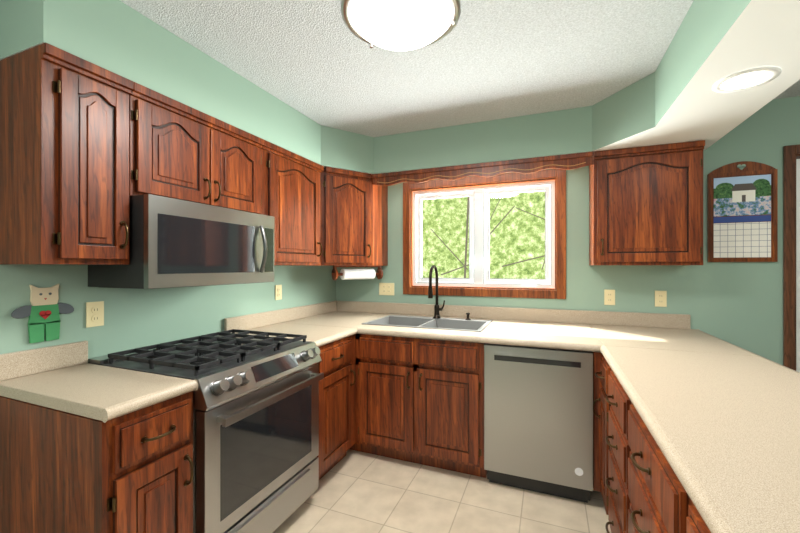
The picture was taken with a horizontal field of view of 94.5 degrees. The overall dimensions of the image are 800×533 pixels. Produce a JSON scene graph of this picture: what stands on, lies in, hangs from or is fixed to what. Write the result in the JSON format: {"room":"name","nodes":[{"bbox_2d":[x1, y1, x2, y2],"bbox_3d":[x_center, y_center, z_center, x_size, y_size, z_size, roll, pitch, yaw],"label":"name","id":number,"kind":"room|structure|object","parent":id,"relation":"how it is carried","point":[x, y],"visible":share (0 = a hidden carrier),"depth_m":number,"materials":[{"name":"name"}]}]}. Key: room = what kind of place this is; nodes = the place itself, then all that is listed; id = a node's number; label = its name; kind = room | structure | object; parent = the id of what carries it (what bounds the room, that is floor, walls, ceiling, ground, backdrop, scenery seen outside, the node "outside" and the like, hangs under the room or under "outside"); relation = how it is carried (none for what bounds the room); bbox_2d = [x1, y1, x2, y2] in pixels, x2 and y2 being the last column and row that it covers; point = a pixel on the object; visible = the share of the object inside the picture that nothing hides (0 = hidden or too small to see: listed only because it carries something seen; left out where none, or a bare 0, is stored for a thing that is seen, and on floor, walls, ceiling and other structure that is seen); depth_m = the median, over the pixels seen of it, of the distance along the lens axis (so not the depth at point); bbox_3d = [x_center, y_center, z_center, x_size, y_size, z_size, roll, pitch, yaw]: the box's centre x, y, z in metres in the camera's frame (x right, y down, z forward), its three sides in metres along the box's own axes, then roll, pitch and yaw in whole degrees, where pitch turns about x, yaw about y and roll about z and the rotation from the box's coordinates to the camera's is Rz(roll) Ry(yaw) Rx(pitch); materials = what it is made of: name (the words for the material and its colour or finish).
{"room":"kitchen","nodes":[
{"label":"kitchen","id":0,"kind":"room"},
{"bbox_2d":[0,264,335,358],"bbox_3d":[-1.701,0.130,1.196,0.150,2.440,5.349,0,0,22],"label":"wall","id":1,"kind":"structure","parent":0,"point":[135,318],"depth_m":1.90,"materials":[{"name":"green paint"}]},
{"bbox_2d":[11,284,73,342],"bbox_3d":[-1.474,0.192,1.536,0.013,0.236,0.202,0,0,22],"label":"plaque","id":2,"kind":"object","parent":1,"relation":"attached to","point":[43,309],"visible":1,"depth_m":1.53,"materials":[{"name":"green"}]},
{"bbox_2d":[0,42,133,264],"bbox_3d":[-1.311,-0.393,1.473,0.361,0.769,0.294,0,0,22],"label":"upper cabinet","id":3,"kind":"object","parent":1,"relation":"attached to","point":[64,157],"visible":1,"depth_m":1.36,"materials":[{"name":"brown wood"}]},
{"bbox_2d":[86,301,103,327],"bbox_3d":[-1.407,0.220,1.709,0.008,0.114,0.070,0,0,22],"label":"electrical outlet","id":4,"kind":"object","parent":1,"relation":"attached to","point":[94,314],"visible":1,"depth_m":1.71,"materials":[{"name":"beige plastic"}]},
{"bbox_2d":[275,285,281,299],"bbox_3d":[-0.940,0.200,2.869,0.008,0.114,0.070,0,0,22],"label":"electrical outlet","id":5,"kind":"object","parent":1,"relation":"attached to","point":[278,292],"visible":1,"depth_m":2.86,"materials":[{"name":"beige plastic"}]},
{"bbox_2d":[260,140,323,265],"bbox_3d":[-0.849,-0.393,2.622,0.361,0.769,0.646,0,0,22],"label":"upper cabinet","id":6,"kind":"object","parent":1,"relation":"attached to","point":[291,191],"visible":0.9,"depth_m":2.53,"materials":[{"name":"brown wood"}]},
{"bbox_2d":[297,167,387,265],"bbox_3d":[-0.494,-0.393,3.211,0.579,0.769,0.707,0,0,22],"label":"upper cabinet","id":7,"kind":"object","parent":1,"relation":"attached to","point":[354,218],"visible":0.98,"depth_m":3.02,"materials":[{"name":"brown wood"}]},
{"bbox_2d":[331,266,382,279],"bbox_3d":[-0.369,0.055,3.248,0.496,0.124,0.100,0,0,-34],"label":"paper towel holder","id":8,"kind":"object","parent":7,"relation":"hanging from","point":[349,274],"visible":1,"depth_m":3.20,"materials":[{"name":"white paper"}]},
{"bbox_2d":[0,0,799,174],"bbox_3d":[-0.247,-0.934,0.697,2.918,0.309,5.188,0,0,22],"label":"soffit","id":9,"kind":"structure","parent":0,"point":[674,97],"depth_m":1.85,"materials":[{"name":"green paint"}]},
{"bbox_2d":[129,82,263,213],"bbox_3d":[-1.113,-0.539,1.966,0.361,0.475,0.764,0,0,22],"label":"upper cabinet","id":10,"kind":"object","parent":9,"relation":"hanging from","point":[179,150],"visible":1,"depth_m":1.80,"materials":[{"name":"brown wood"}]},
{"bbox_2d":[88,194,273,288],"bbox_3d":[-1.064,-0.102,1.946,0.464,0.396,0.756,0,0,22],"label":"microwave","id":11,"kind":"object","parent":10,"relation":"attached to","point":[173,243],"visible":0.96,"depth_m":1.70,"materials":[{"name":"silver metal"}]},
{"bbox_2d":[372,151,593,185],"bbox_3d":[0.539,-0.726,2.822,1.667,0.103,0.032,0,0,22],"label":"valance board","id":12,"kind":"object","parent":9,"relation":"attached to","point":[562,162],"visible":1,"depth_m":2.76,"materials":[{"name":"brown wood"}]},
{"bbox_2d":[712,66,780,92],"bbox_3d":[1.441,-0.785,1.544,0.210,0.028,0.210,0,0,22],"label":"recessed light","id":13,"kind":"object","parent":9,"relation":"in","point":[747,79],"visible":0.94,"depth_m":1.54,"materials":[{"name":"white paint"}]},
{"bbox_2d":[273,449,610,532],"bbox_3d":[0.646,1.375,0.333,5.150,0.050,5.500,0,0,22],"label":"floor","id":14,"kind":"structure","parent":0,"point":[358,492],"depth_m":2.09,"materials":[{"name":"tile"}]},
{"bbox_2d":[0,391,193,532],"bbox_3d":[-1.141,0.914,1.394,0.735,0.872,0.314,0,0,22],"label":"base cabinet","id":15,"kind":"object","parent":14,"relation":"on","point":[67,472],"visible":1,"depth_m":1.24,"materials":[{"name":"brown wood"}]},
{"bbox_2d":[88,329,323,532],"bbox_3d":[-0.910,0.872,1.884,0.781,0.957,0.760,0,0,22],"label":"range","id":16,"kind":"object","parent":14,"relation":"on","point":[256,432],"visible":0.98,"depth_m":1.68,"materials":[{"name":"silver metal"}]},
{"bbox_2d":[317,334,355,479],"bbox_3d":[-0.697,0.914,2.494,0.735,0.872,0.523,0,0,22],"label":"base cabinet","id":17,"kind":"object","parent":14,"relation":"on","point":[337,408],"visible":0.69,"depth_m":2.36,"materials":[{"name":"brown wood"}]},
{"bbox_2d":[350,334,486,477],"bbox_3d":[0.186,0.914,2.836,1.026,0.872,0.879,0,0,22],"label":"base cabinet","id":18,"kind":"object","parent":14,"relation":"on","point":[419,401],"visible":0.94,"depth_m":2.43,"materials":[{"name":"brown wood"}]},
{"bbox_2d":[484,344,592,502],"bbox_3d":[0.904,0.916,2.435,0.594,0.868,0.608,0,0,22],"label":"dishwasher","id":19,"kind":"object","parent":14,"relation":"on","point":[538,419],"visible":0.92,"depth_m":2.15,"materials":[{"name":"silver metal"}]},
{"bbox_2d":[592,352,605,501],"bbox_3d":[1.375,0.914,1.832,0.718,0.872,0.325,0,0,22],"label":"base cabinet","id":20,"kind":"object","parent":14,"relation":"on","point":[598,358],"depth_m":2.06,"materials":[{"name":"brown wood"}]},
{"bbox_2d":[604,360,624,532],"bbox_3d":[1.240,0.914,1.457,0.687,0.872,0.470,0,0,22],"label":"base cabinet","id":21,"kind":"object","parent":14,"relation":"on","point":[612,387],"depth_m":1.65,"materials":[{"name":"brown wood"}]},
{"bbox_2d":[620,392,675,532],"bbox_3d":[1.039,0.914,0.956,0.687,0.872,0.610,0,0,22],"label":"base cabinet","id":22,"kind":"object","parent":14,"relation":"on","point":[637,484],"depth_m":1.14,"materials":[{"name":"brown wood"}]},
{"bbox_2d":[0,301,799,532],"bbox_3d":[-0.082,0.406,1.099,2.921,0.142,4.317,0,0,22],"label":"countertop","id":23,"kind":"structure","parent":22,"relation":"on","point":[720,418],"depth_m":1.39,"materials":[{"name":"laminate"}]},
{"bbox_2d":[362,315,492,331],"bbox_3d":[0.225,0.527,2.874,0.894,0.196,0.544,0,0,22],"label":"sink","id":24,"kind":"object","parent":23,"relation":"in","point":[475,325],"visible":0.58,"depth_m":2.99,"materials":[{"name":"silver metal"}]},
{"bbox_2d":[428,265,470,319],"bbox_3d":[0.392,0.208,2.954,0.314,0.442,0.231,0,0,22],"label":"faucet","id":25,"kind":"object","parent":23,"relation":"on","point":[437,309],"visible":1,"depth_m":3.05,"materials":[{"name":"black metal"}]},
{"bbox_2d":[668,476,710,532],"bbox_3d":[0.837,0.914,0.455,0.687,0.872,0.470,0,0,22],"label":"base cabinet","id":26,"kind":"object","parent":14,"relation":"on","point":[683,516],"depth_m":0.82,"materials":[{"name":"brown wood"}]},
{"bbox_2d":[120,0,799,136],"bbox_3d":[0.646,-1.115,0.333,5.150,0.050,5.500,0,0,22],"label":"ceiling","id":27,"kind":"structure","parent":0,"point":[319,62],"depth_m":1.92,"materials":[{"name":"white paint"}]},
{"bbox_2d":[341,0,460,50],"bbox_3d":[0.004,-1.022,1.562,0.500,0.134,0.500,0,0,22],"label":"dome ceiling light","id":28,"kind":"object","parent":27,"relation":"attached to","point":[400,25],"visible":1,"depth_m":1.50,"materials":[{"name":"white glass"}]},
{"bbox_2d":[336,96,799,364],"bbox_3d":[1.575,0.130,2.842,5.000,2.440,0.150,0,0,22],"label":"wall","id":29,"kind":"structure","parent":0,"point":[739,304],"depth_m":2.57,"materials":[{"name":"green paint"}]},
{"bbox_2d":[379,283,393,294],"bbox_3d":[-0.125,0.210,3.439,0.152,0.114,0.008,0,0,22],"label":"electrical outlet","id":30,"kind":"object","parent":29,"relation":"attached to","point":[386,288],"visible":1,"depth_m":3.44,"materials":[{"name":"beige plastic"}]},
{"bbox_2d":[403,169,565,298],"bbox_3d":[0.676,-0.255,3.167,1.356,1.016,0.120,0,0,22],"label":"window","id":31,"kind":"structure","parent":29,"relation":"in","point":[479,236],"depth_m":3.14,"materials":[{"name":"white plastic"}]},
{"bbox_2d":[604,290,614,304],"bbox_3d":[1.564,0.230,2.759,0.070,0.114,0.008,0,0,22],"label":"electrical outlet","id":32,"kind":"object","parent":29,"relation":"attached to","point":[609,297],"visible":1,"depth_m":2.76,"materials":[{"name":"beige plastic"}]},
{"bbox_2d":[589,140,704,264],"bbox_3d":[1.650,-0.393,2.529,0.608,0.769,0.371,0,0,22],"label":"upper cabinet","id":33,"kind":"object","parent":29,"relation":"attached to","point":[645,205],"visible":1,"depth_m":2.39,"materials":[{"name":"brown wood"}]},
{"bbox_2d":[655,291,666,306],"bbox_3d":[1.861,0.230,2.640,0.070,0.114,0.008,0,0,22],"label":"electrical outlet","id":34,"kind":"object","parent":29,"relation":"attached to","point":[660,298],"visible":1,"depth_m":2.64,"materials":[{"name":"beige plastic"}]},
{"bbox_2d":[707,161,777,261],"bbox_3d":[2.276,-0.365,2.466,0.360,0.670,0.020,0,0,22],"label":"wall calendar","id":35,"kind":"object","parent":29,"relation":"attached to","point":[742,211],"visible":1,"depth_m":2.46,"materials":[{"name":"brown wood"}]},
{"bbox_2d":[783,144,799,370],"bbox_3d":[2.932,0.286,2.285,0.922,2.127,0.170,0,0,22],"label":"door frame","id":36,"kind":"structure","parent":29,"relation":"attached to","point":[791,154],"depth_m":2.37,"materials":[{"name":"brown wood"}]},
{"bbox_2d":[796,159,799,371],"bbox_3d":[2.922,0.321,2.262,0.780,2.043,0.100,0,0,22],"label":"door","id":37,"kind":"structure","parent":29,"relation":"in","point":[797,265],"depth_m":2.41,"materials":[{"name":"white"}]},
{"label":"outside","id":38,"kind":"structure","parent":0,"visible":0},
{"bbox_2d":[422,191,544,278],"bbox_3d":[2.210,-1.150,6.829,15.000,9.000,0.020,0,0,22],"label":"trees","id":39,"kind":"object","parent":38,"point":[448,234],"depth_m":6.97,"materials":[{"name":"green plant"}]},
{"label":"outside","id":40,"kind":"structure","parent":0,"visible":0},
{"bbox_2d":[431,196,544,277],"bbox_3d":[2.048,-0.400,6.028,3.108,5.502,0.627,0,0,22],"label":"branches","id":41,"kind":"object","parent":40,"point":[465,263],"depth_m":6.25,"materials":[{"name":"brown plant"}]}
]}

